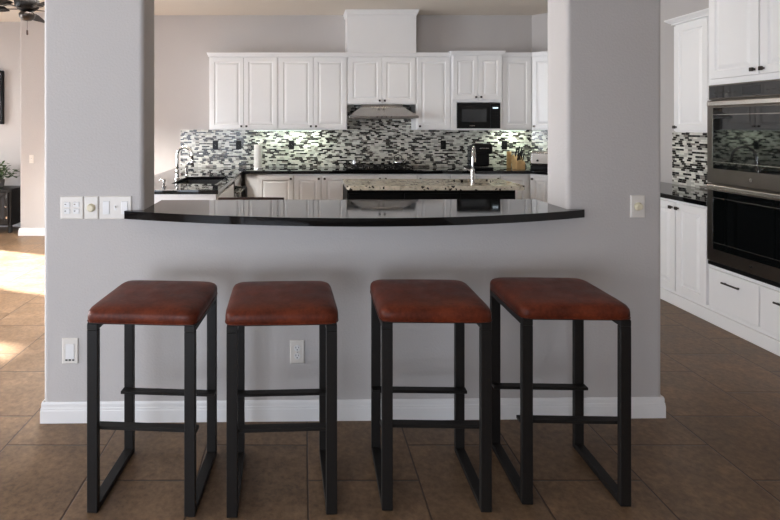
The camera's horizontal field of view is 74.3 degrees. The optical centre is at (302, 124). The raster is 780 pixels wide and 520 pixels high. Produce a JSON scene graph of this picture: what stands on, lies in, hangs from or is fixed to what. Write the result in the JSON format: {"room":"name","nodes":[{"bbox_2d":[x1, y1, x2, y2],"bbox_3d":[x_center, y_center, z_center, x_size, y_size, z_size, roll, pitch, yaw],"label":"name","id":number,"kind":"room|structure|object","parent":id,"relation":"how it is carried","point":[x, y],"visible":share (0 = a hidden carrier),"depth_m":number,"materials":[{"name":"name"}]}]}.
{"room":"kitchen","nodes":[
{"label":"kitchen","id":0,"kind":"room"},
{"bbox_2d":[0,22,20,185],"bbox_3d":[-4.500,-0.015,7.580,3.000,3.030,0.200,0,0,0],"label":"wall","id":1,"kind":"structure","parent":0,"point":[10,32],"depth_m":7.48,"materials":[{"name":"paint"}]},
{"bbox_2d":[0,71,3,123],"bbox_3d":[-5.050,-0.405,7.448,1.260,0.790,0.062,0,0,0],"label":"television","id":2,"kind":"object","parent":1,"relation":"attached to","point":[1,72],"visible":1,"depth_m":7.42,"materials":[{"name":"black plastic"}]},
{"bbox_2d":[21,12,44,227],"bbox_3d":[-3.395,-0.015,7.045,0.890,3.030,0.390,0,0,0],"label":"wall","id":3,"kind":"structure","parent":0,"point":[32,44],"depth_m":6.85,"materials":[{"name":"paint"}]},
{"bbox_2d":[18,228,44,235],"bbox_3d":[-3.395,1.450,7.117,0.922,0.100,0.566,0,0,0],"label":"baseboard","id":4,"kind":"structure","parent":3,"relation":"attached to","point":[22,231],"depth_m":6.83,"materials":[{"name":"white paint"}]},
{"bbox_2d":[29,155,33,162],"bbox_3d":[-3.680,0.460,6.841,0.062,0.115,0.018,0,0,0],"label":"light switch","id":5,"kind":"object","parent":3,"relation":"attached to","point":[31,157],"visible":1,"depth_m":6.84,"materials":[{"name":"white plastic"}]},
{"bbox_2d":[0,0,547,21],"bbox_3d":[-0.600,-1.580,2.300,11.200,0.100,11.400,0,0,0],"label":"ceiling","id":6,"kind":"structure","parent":0,"point":[161,7],"depth_m":6.52,"materials":[{"name":"paint"}]},
{"bbox_2d":[0,0,44,34],"bbox_3d":[-2.809,-1.209,5.050,1.241,0.640,1.305,0,0,0],"label":"ceiling fan","id":7,"kind":"object","parent":6,"relation":"hanging from","point":[27,8],"visible":0.9,"depth_m":4.99,"materials":[{"name":"metal"}]},
{"bbox_2d":[154,13,547,189],"bbox_3d":[0.475,-0.015,6.885,6.850,3.030,0.710,0,0,0],"label":"wall","id":8,"kind":"structure","parent":0,"point":[182,43],"depth_m":7.04,"materials":[{"name":"paint"}]},
{"bbox_2d":[213,140,217,148],"bbox_3d":[-1.220,0.278,7.027,0.075,0.125,0.009,0,0,0],"label":"power outlet","id":9,"kind":"object","parent":8,"relation":"attached to","point":[215,142],"visible":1,"depth_m":7.03,"materials":[{"name":"black plastic"}]},
{"bbox_2d":[236,140,240,148],"bbox_3d":[-0.897,0.278,7.027,0.075,0.125,0.009,0,0,0],"label":"power outlet","id":10,"kind":"object","parent":8,"relation":"attached to","point":[238,142],"visible":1,"depth_m":7.03,"materials":[{"name":"black plastic"}]},
{"bbox_2d":[207,52,277,129],"bbox_3d":[-0.803,-0.449,6.860,0.947,1.027,0.356,0,0,0],"label":"upper cabinet","id":11,"kind":"object","parent":8,"relation":"attached to","point":[243,86],"visible":0.94,"depth_m":6.71,"materials":[{"name":"white paint"}]},
{"bbox_2d":[254,130,288,130],"bbox_3d":[-0.420,0.072,6.860,0.500,0.013,0.040,0,0,0],"label":"light","id":12,"kind":"object","parent":11,"relation":"attached to","point":[254,130],"visible":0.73,"depth_m":6.84,"materials":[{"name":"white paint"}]},
{"bbox_2d":[289,140,293,148],"bbox_3d":[-0.160,0.278,7.027,0.075,0.125,0.009,0,0,0],"label":"power outlet","id":13,"kind":"object","parent":8,"relation":"attached to","point":[291,142],"visible":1,"depth_m":7.03,"materials":[{"name":"black plastic"}]},
{"bbox_2d":[278,52,347,129],"bbox_3d":[0.130,-0.449,6.860,0.919,1.027,0.356,0,0,0],"label":"upper cabinet","id":14,"kind":"object","parent":8,"relation":"attached to","point":[312,86],"visible":1,"depth_m":6.71,"materials":[{"name":"white paint"}]},
{"bbox_2d":[289,130,321,130],"bbox_3d":[0.030,0.072,6.860,0.450,0.013,0.040,0,0,0],"label":"light","id":15,"kind":"object","parent":14,"relation":"attached to","point":[289,130],"visible":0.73,"depth_m":6.84,"materials":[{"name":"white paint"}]},
{"bbox_2d":[181,130,531,166],"bbox_3d":[0.740,0.326,7.036,4.890,0.520,0.008,0,0,0],"label":"backsplash","id":16,"kind":"structure","parent":8,"relation":"attached to","point":[324,148],"depth_m":7.03,"materials":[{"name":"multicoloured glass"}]},
{"bbox_2d":[347,105,410,129],"bbox_3d":[1.048,-0.104,7.036,0.916,0.341,0.008,0,0,0],"label":"backsplash","id":17,"kind":"structure","parent":8,"relation":"attached to","point":[352,124],"depth_m":7.03,"materials":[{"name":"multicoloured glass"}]},
{"bbox_2d":[347,52,416,104],"bbox_3d":[1.048,-0.619,6.860,0.915,0.687,0.356,0,0,0],"label":"upper cabinet","id":18,"kind":"object","parent":8,"relation":"attached to","point":[372,77],"visible":0.94,"depth_m":6.71,"materials":[{"name":"white paint"}]},
{"bbox_2d":[343,9,418,51],"bbox_3d":[1.048,-1.246,6.855,0.976,0.565,0.367,0,0,0],"label":"chimney cover","id":19,"kind":"object","parent":18,"relation":"on","point":[366,30],"visible":0.96,"depth_m":6.72,"materials":[{"name":"white paint"}]},
{"bbox_2d":[347,104,418,118],"bbox_3d":[1.048,-0.178,6.766,0.890,0.192,0.508,0,0,0],"label":"range hood","id":20,"kind":"object","parent":8,"relation":"attached to","point":[364,111],"visible":0.99,"depth_m":6.58,"materials":[{"name":"metal"}]},
{"bbox_2d":[411,52,450,129],"bbox_3d":[1.736,-0.449,6.860,0.460,1.027,0.356,0,0,0],"label":"upper cabinet","id":21,"kind":"object","parent":8,"relation":"attached to","point":[432,106],"visible":0.91,"depth_m":6.71,"materials":[{"name":"white paint"}]},
{"bbox_2d":[441,140,445,148],"bbox_3d":[1.953,0.278,7.027,0.075,0.125,0.009,0,0,0],"label":"power outlet","id":22,"kind":"object","parent":8,"relation":"attached to","point":[443,142],"visible":1,"depth_m":7.03,"materials":[{"name":"black plastic"}]},
{"bbox_2d":[449,51,505,129],"bbox_3d":[2.302,-0.454,6.838,0.726,1.047,0.401,0,0,0],"label":"upper cabinet","id":23,"kind":"object","parent":8,"relation":"attached to","point":[475,76],"visible":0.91,"depth_m":6.67,"materials":[{"name":"white paint"}]},
{"bbox_2d":[457,103,499,127],"bbox_3d":[2.324,-0.122,6.829,0.570,0.334,0.314,0,0,0],"label":"microwave","id":24,"kind":"object","parent":23,"relation":"in","point":[469,115],"visible":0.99,"depth_m":6.67,"materials":[{"name":"black plastic"}]},
{"bbox_2d":[502,140,506,148],"bbox_3d":[2.803,0.278,7.027,0.075,0.125,0.009,0,0,0],"label":"power outlet","id":25,"kind":"object","parent":8,"relation":"attached to","point":[504,142],"visible":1,"depth_m":7.03,"materials":[{"name":"black plastic"}]},
{"bbox_2d":[502,52,531,129],"bbox_3d":[2.842,-0.449,6.862,0.408,1.027,0.353,0,0,0],"label":"upper cabinet","id":26,"kind":"object","parent":8,"relation":"attached to","point":[516,66],"visible":0.88,"depth_m":6.71,"materials":[{"name":"white paint"}]},
{"bbox_2d":[531,51,547,129],"bbox_3d":[3.306,-0.449,6.666,0.371,1.027,0.460,0,0,-45],"label":"upper cabinet","id":27,"kind":"object","parent":8,"relation":"attached to","point":[539,59],"visible":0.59,"depth_m":6.63,"materials":[{"name":"white paint"}]},
{"bbox_2d":[532,130,547,150],"bbox_3d":[3.440,0.326,6.784,0.715,0.520,0.008,0,0,45],"label":"backsplash","id":28,"kind":"structure","parent":8,"relation":"attached to","point":[539,137],"depth_m":6.96,"materials":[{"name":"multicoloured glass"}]},
{"bbox_2d":[45,0,659,401],"bbox_3d":[0.266,-0.015,2.678,3.158,3.030,0.215,0,0,-1],"label":"wall","id":29,"kind":"structure","parent":0,"point":[604,55],"depth_m":2.57,"materials":[{"name":"paint"}]},
{"bbox_2d":[62,338,77,363],"bbox_3d":[-1.173,1.138,2.544,0.080,0.128,0.009,0,0,-1],"label":"outlet","id":30,"kind":"object","parent":29,"relation":"attached to","point":[69,345],"visible":1,"depth_m":2.54,"materials":[{"name":"white plastic"}]},
{"bbox_2d":[61,196,83,218],"bbox_3d":[-1.164,0.417,2.544,0.114,0.114,0.009,0,0,-1],"label":"light switch","id":31,"kind":"object","parent":29,"relation":"attached to","point":[72,207],"visible":1,"depth_m":2.54,"materials":[{"name":"white plastic"}]},
{"bbox_2d":[84,196,98,218],"bbox_3d":[-1.067,0.417,2.539,0.070,0.116,0.023,0,0,-1],"label":"dimmer switch","id":32,"kind":"object","parent":29,"relation":"attached to","point":[91,203],"visible":1,"depth_m":2.54,"materials":[{"name":"white plastic"}]},
{"bbox_2d":[100,196,131,218],"bbox_3d":[-0.946,0.417,2.543,0.160,0.116,0.018,0,0,-1],"label":"light switch","id":33,"kind":"object","parent":29,"relation":"attached to","point":[111,207],"visible":0.97,"depth_m":2.54,"materials":[{"name":"white plastic"}]},
{"bbox_2d":[290,340,303,363],"bbox_3d":[-0.029,1.151,2.561,0.073,0.118,0.009,0,0,-1],"label":"power outlet","id":34,"kind":"object","parent":29,"relation":"attached to","point":[296,346],"visible":1,"depth_m":2.56,"materials":[{"name":"white plastic"}]},
{"bbox_2d":[294,353,299,358],"bbox_3d":[-0.029,1.171,2.559,0.033,0.033,0.003,0,0,-1],"label":"receptacle","id":35,"kind":"object","parent":34,"relation":"attached to","point":[296,355],"depth_m":2.56,"materials":[{"name":"white plastic"}]},
{"bbox_2d":[294,345,299,351],"bbox_3d":[-0.029,1.131,2.559,0.033,0.033,0.003,0,0,-1],"label":"receptacle","id":36,"kind":"object","parent":34,"relation":"attached to","point":[296,347],"depth_m":2.56,"materials":[{"name":"white plastic"}]},
{"bbox_2d":[40,395,665,423],"bbox_3d":[0.266,1.448,2.673,3.179,0.105,0.226,0,0,-1],"label":"baseboard","id":37,"kind":"structure","parent":29,"relation":"attached to","point":[641,407],"depth_m":2.56,"materials":[{"name":"white paint"}]},
{"bbox_2d":[124,199,584,226],"bbox_3d":[0.274,0.450,2.628,2.337,0.040,0.597,0,0,0],"label":"countertop","id":38,"kind":"structure","parent":29,"relation":"attached to","point":[401,212],"depth_m":2.51,"materials":[{"name":"black stone"}]},
{"bbox_2d":[630,195,644,217],"bbox_3d":[1.716,0.417,2.580,0.075,0.114,0.023,0,0,-1],"label":"dimmer switch","id":39,"kind":"object","parent":29,"relation":"attached to","point":[637,202],"visible":1,"depth_m":2.58,"materials":[{"name":"white plastic"}]},
{"bbox_2d":[0,226,779,519],"bbox_3d":[-0.600,1.550,2.300,11.200,0.100,11.400,0,0,0],"label":"floor","id":40,"kind":"structure","parent":0,"point":[714,454],"depth_m":2.29,"materials":[{"name":"brown tile"}]},
{"bbox_2d":[0,186,20,232],"bbox_3d":[-4.630,1.195,7.196,1.170,0.610,0.428,0,0,0],"label":"sideboard","id":41,"kind":"object","parent":40,"relation":"on","point":[10,196],"visible":0.74,"depth_m":7.02,"materials":[{"name":"black paint"}]},
{"bbox_2d":[0,160,19,187],"bbox_3d":[-4.363,0.699,7.196,0.611,0.381,0.479,0,0,0],"label":"potted plant","id":42,"kind":"object","parent":41,"relation":"on","point":[2,181],"visible":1,"depth_m":7.21,"materials":[{"name":"green plant"}]},
{"bbox_2d":[87,280,217,516],"bbox_3d":[-0.614,1.100,2.128,0.444,0.800,0.396,0,0,3],"label":"bar stool","id":43,"kind":"object","parent":40,"relation":"on","point":[132,303],"visible":1,"depth_m":1.97,"materials":[{"name":"leather"}]},
{"bbox_2d":[154,184,244,203],"bbox_3d":[-1.246,1.062,5.800,0.955,0.876,2.476,0,0,0],"label":"base cabinet","id":44,"kind":"object","parent":40,"relation":"on","point":[229,191],"visible":0.18,"depth_m":4.56,"materials":[{"name":"white paint"}]},
{"bbox_2d":[232,176,243,196],"bbox_3d":[-0.745,1.009,5.930,0.089,0.762,0.596,0,0,0],"label":"dishwasher","id":45,"kind":"object","parent":44,"relation":"in","point":[237,183],"visible":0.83,"depth_m":5.88,"materials":[{"name":"metal"}]},
{"bbox_2d":[241,186,246,196],"bbox_3d":[-0.709,0.911,6.100,0.054,0.337,0.140,0,0,0],"label":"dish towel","id":46,"kind":"object","parent":45,"relation":"hanging from","point":[245,187],"visible":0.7,"depth_m":6.11,"materials":[{"name":"grey fabric"}]},
{"bbox_2d":[154,167,706,206],"bbox_3d":[0.977,0.605,5.450,5.444,0.038,3.178,0,0,0],"label":"countertop","id":47,"kind":"structure","parent":44,"relation":"on","point":[227,175],"depth_m":6.31,"materials":[{"name":"black stone"}]},
{"bbox_2d":[174,146,193,178],"bbox_3d":[-1.290,0.406,5.469,0.220,0.361,0.122,0,0,0],"label":"kitchen faucet","id":48,"kind":"object","parent":47,"relation":"on","point":[176,170],"visible":1,"depth_m":5.48,"materials":[{"name":"silver metal"}]},
{"bbox_2d":[185,161,189,175],"bbox_3d":[-1.325,0.499,5.800,0.067,0.174,0.048,0,0,0],"label":"tap","id":49,"kind":"object","parent":47,"relation":"on","point":[186,166],"visible":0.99,"depth_m":5.79,"materials":[{"name":"silver metal"}]},
{"bbox_2d":[179,180,227,187],"bbox_3d":[-1.090,0.728,5.390,0.470,0.208,0.730,0,0,0],"label":"sink","id":50,"kind":"object","parent":47,"relation":"in","point":[186,181],"visible":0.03,"depth_m":5.74,"materials":[{"name":"black"}]},
{"bbox_2d":[253,142,262,168],"bbox_3d":[-0.605,0.407,6.800,0.140,0.357,0.140,0,0,0],"label":"paper towel holder","id":51,"kind":"object","parent":47,"relation":"on","point":[257,148],"visible":1,"depth_m":6.75,"materials":[{"name":"white paper"}]},
{"bbox_2d":[343,164,413,169],"bbox_3d":[0.990,0.560,6.725,0.880,0.052,0.450,0,0,0],"label":"cooktop","id":52,"kind":"object","parent":47,"relation":"in","point":[348,166],"visible":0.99,"depth_m":6.64,"materials":[{"name":"black glass"}]},
{"bbox_2d":[352,158,371,164],"bbox_3d":[0.795,0.492,6.850,0.272,0.083,0.122,0,0,0],"label":"saucepan","id":53,"kind":"object","parent":52,"relation":"on","point":[354,162],"visible":1,"depth_m":6.81,"materials":[{"name":"silver metal"}]},
{"bbox_2d":[352,161,360,164],"bbox_3d":[0.720,0.507,6.850,0.120,0.052,0.120,0,0,0],"label":"pot","id":54,"kind":"object","parent":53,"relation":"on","point":[353,162],"depth_m":6.80,"materials":[{"name":"silver metal"}]},
{"bbox_2d":[393,154,405,164],"bbox_3d":[1.298,0.463,6.856,0.159,0.141,0.140,0,0,-37],"label":"kettle","id":55,"kind":"object","parent":52,"relation":"on","point":[397,161],"visible":1,"depth_m":6.81,"materials":[{"name":"silver metal"}]},
{"bbox_2d":[468,143,493,169],"bbox_3d":[2.366,0.415,6.732,0.265,0.340,0.276,0,0,0],"label":"coffee maker","id":56,"kind":"object","parent":47,"relation":"on","point":[483,150],"visible":0.88,"depth_m":6.70,"materials":[{"name":"black plastic"}]},
{"bbox_2d":[507,151,510,167],"bbox_3d":[2.810,0.473,6.890,0.060,0.225,0.020,0,0,0],"label":"cutting board","id":57,"kind":"object","parent":47,"relation":"on","point":[508,152],"visible":0.97,"depth_m":6.88,"materials":[{"name":"brown wood"}]},
{"bbox_2d":[511,155,524,169],"bbox_3d":[2.855,0.491,6.705,0.110,0.189,0.189,0,0,0],"label":"knife block","id":58,"kind":"object","parent":47,"relation":"on","point":[518,165],"visible":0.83,"depth_m":6.63,"materials":[{"name":"brown wood"}]},
{"bbox_2d":[530,151,547,169],"bbox_3d":[3.185,0.463,6.611,0.385,0.245,0.250,0,0,28],"label":"toaster","id":59,"kind":"object","parent":47,"relation":"on","point":[538,160],"visible":0.58,"depth_m":6.56,"materials":[{"name":"silver plastic"}]},
{"bbox_2d":[218,197,283,199],"bbox_3d":[-0.372,1.007,3.803,0.470,0.986,0.435,0,0,0],"label":"dining chair","id":60,"kind":"object","parent":40,"relation":"on","point":[219,198],"visible":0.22,"depth_m":3.59,"materials":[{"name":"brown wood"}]},
{"bbox_2d":[246,174,293,199],"bbox_3d":[-0.427,1.062,6.731,0.618,0.876,0.615,0,0,0],"label":"base cabinet","id":61,"kind":"object","parent":40,"relation":"on","point":[258,185],"visible":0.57,"depth_m":6.45,"materials":[{"name":"white paint"}]},
{"bbox_2d":[225,281,338,517],"bbox_3d":[-0.088,1.100,2.122,0.444,0.800,0.396,0,0,-2],"label":"bar stool","id":62,"kind":"object","parent":40,"relation":"on","point":[251,303],"visible":1,"depth_m":1.95,"materials":[{"name":"leather"}]},
{"bbox_2d":[294,174,347,199],"bbox_3d":[0.230,1.062,6.731,0.694,0.876,0.615,0,0,0],"label":"base cabinet","id":63,"kind":"object","parent":40,"relation":"on","point":[306,186],"visible":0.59,"depth_m":6.45,"materials":[{"name":"white paint"}]},
{"bbox_2d":[348,174,416,178],"bbox_3d":[1.017,1.062,6.731,0.878,0.876,0.615,0,0,0],"label":"base cabinet","id":64,"kind":"object","parent":40,"relation":"on","point":[350,176],"visible":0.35,"depth_m":6.45,"materials":[{"name":"white paint"}]},
{"bbox_2d":[343,185,514,199],"bbox_3d":[1.245,1.064,5.170,1.630,0.872,0.581,0,0,0],"label":"kitchen island","id":65,"kind":"object","parent":40,"relation":"on","point":[347,194],"visible":0.17,"depth_m":4.88,"materials":[{"name":"black paint"}]},
{"bbox_2d":[342,179,524,189],"bbox_3d":[1.288,0.607,5.178,1.725,0.042,0.645,0,0,0],"label":"island countertop","id":66,"kind":"structure","parent":65,"relation":"on","point":[350,184],"depth_m":4.97,"materials":[{"name":"stone"}]},
{"bbox_2d":[464,146,475,184],"bbox_3d":[1.705,0.398,5.053,0.094,0.377,0.263,0,0,41],"label":"island faucet","id":67,"kind":"object","parent":66,"relation":"on","point":[473,153],"visible":1,"depth_m":4.98,"materials":[{"name":"silver metal"}]},
{"bbox_2d":[370,279,491,511],"bbox_3d":[0.523,1.100,2.146,0.444,0.800,0.396,0,0,1],"label":"bar stool","id":68,"kind":"object","parent":40,"relation":"on","point":[392,300],"visible":1,"depth_m":1.99,"materials":[{"name":"leather"}]},
{"bbox_2d":[417,174,449,178],"bbox_3d":[1.674,1.062,6.731,0.434,0.876,0.615,0,0,0],"label":"base cabinet","id":69,"kind":"object","parent":40,"relation":"on","point":[419,176],"visible":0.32,"depth_m":6.45,"materials":[{"name":"white paint"}]},
{"bbox_2d":[450,174,499,178],"bbox_3d":[2.208,1.062,6.731,0.633,0.876,0.615,0,0,0],"label":"base cabinet","id":70,"kind":"object","parent":40,"relation":"on","point":[452,176],"visible":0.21,"depth_m":6.45,"materials":[{"name":"white paint"}]},
{"bbox_2d":[500,174,529,198],"bbox_3d":[2.718,1.062,6.746,0.385,0.876,0.585,0,0,0],"label":"base cabinet","id":71,"kind":"object","parent":40,"relation":"on","point":[523,179],"visible":0.23,"depth_m":6.45,"materials":[{"name":"white paint"}]},
{"bbox_2d":[530,174,547,202],"bbox_3d":[3.178,1.062,6.563,0.250,0.876,0.601,0,0,45],"label":"base cabinet","id":72,"kind":"object","parent":40,"relation":"on","point":[538,183],"visible":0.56,"depth_m":6.38,"materials":[{"name":"white paint"}]},
{"bbox_2d":[490,277,630,506],"bbox_3d":[1.083,1.100,2.176,0.444,0.800,0.396,0,0,2],"label":"bar stool","id":73,"kind":"object","parent":40,"relation":"on","point":[527,299],"visible":1,"depth_m":2.02,"materials":[{"name":"leather"}]},
{"bbox_2d":[660,197,709,308],"bbox_3d":[3.378,1.062,4.191,0.639,0.876,0.658,0,0,0],"label":"base cabinet","id":74,"kind":"object","parent":40,"relation":"on","point":[684,266],"visible":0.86,"depth_m":4.09,"materials":[{"name":"white paint"}]},
{"bbox_2d":[660,287,779,355],"bbox_3d":[3.096,1.452,4.625,0.021,0.095,3.210,0,0,0],"label":"trim","id":75,"kind":"structure","parent":40,"relation":"on","point":[764,341],"depth_m":3.70,"materials":[{"name":"white paint"}]},
{"bbox_2d":[709,0,779,340],"bbox_3d":[3.369,0.154,3.439,0.658,2.692,0.937,0,0,0],"label":"tall cabinet","id":76,"kind":"object","parent":40,"relation":"on","point":[744,35],"visible":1,"depth_m":3.54,"materials":[{"name":"white paint"}]},
{"bbox_2d":[707,79,779,287],"bbox_3d":[3.337,0.378,3.468,0.586,1.355,0.756,0,0,0],"label":"double oven","id":77,"kind":"object","parent":76,"relation":"in","point":[743,118],"visible":1,"depth_m":3.51,"materials":[{"name":"metal"}]},
{"bbox_2d":[660,0,708,182],"bbox_3d":[3.800,-0.015,1.700,0.200,3.030,9.800,0,0,0],"label":"wall","id":78,"kind":"structure","parent":0,"point":[669,9],"depth_m":5.13,"materials":[{"name":"paint"}]},
{"bbox_2d":[664,8,709,132],"bbox_3d":[3.514,-0.449,4.261,0.368,1.027,0.798,0,0,0],"label":"upper cabinet","id":79,"kind":"object","parent":78,"relation":"attached to","point":[691,30],"visible":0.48,"depth_m":4.38,"materials":[{"name":"white paint"}]},
{"bbox_2d":[672,132,709,188],"bbox_3d":[3.696,0.326,4.456,0.008,0.520,1.188,0,0,0],"label":"backsplash","id":80,"kind":"structure","parent":78,"relation":"attached to","point":[689,149],"depth_m":4.82,"materials":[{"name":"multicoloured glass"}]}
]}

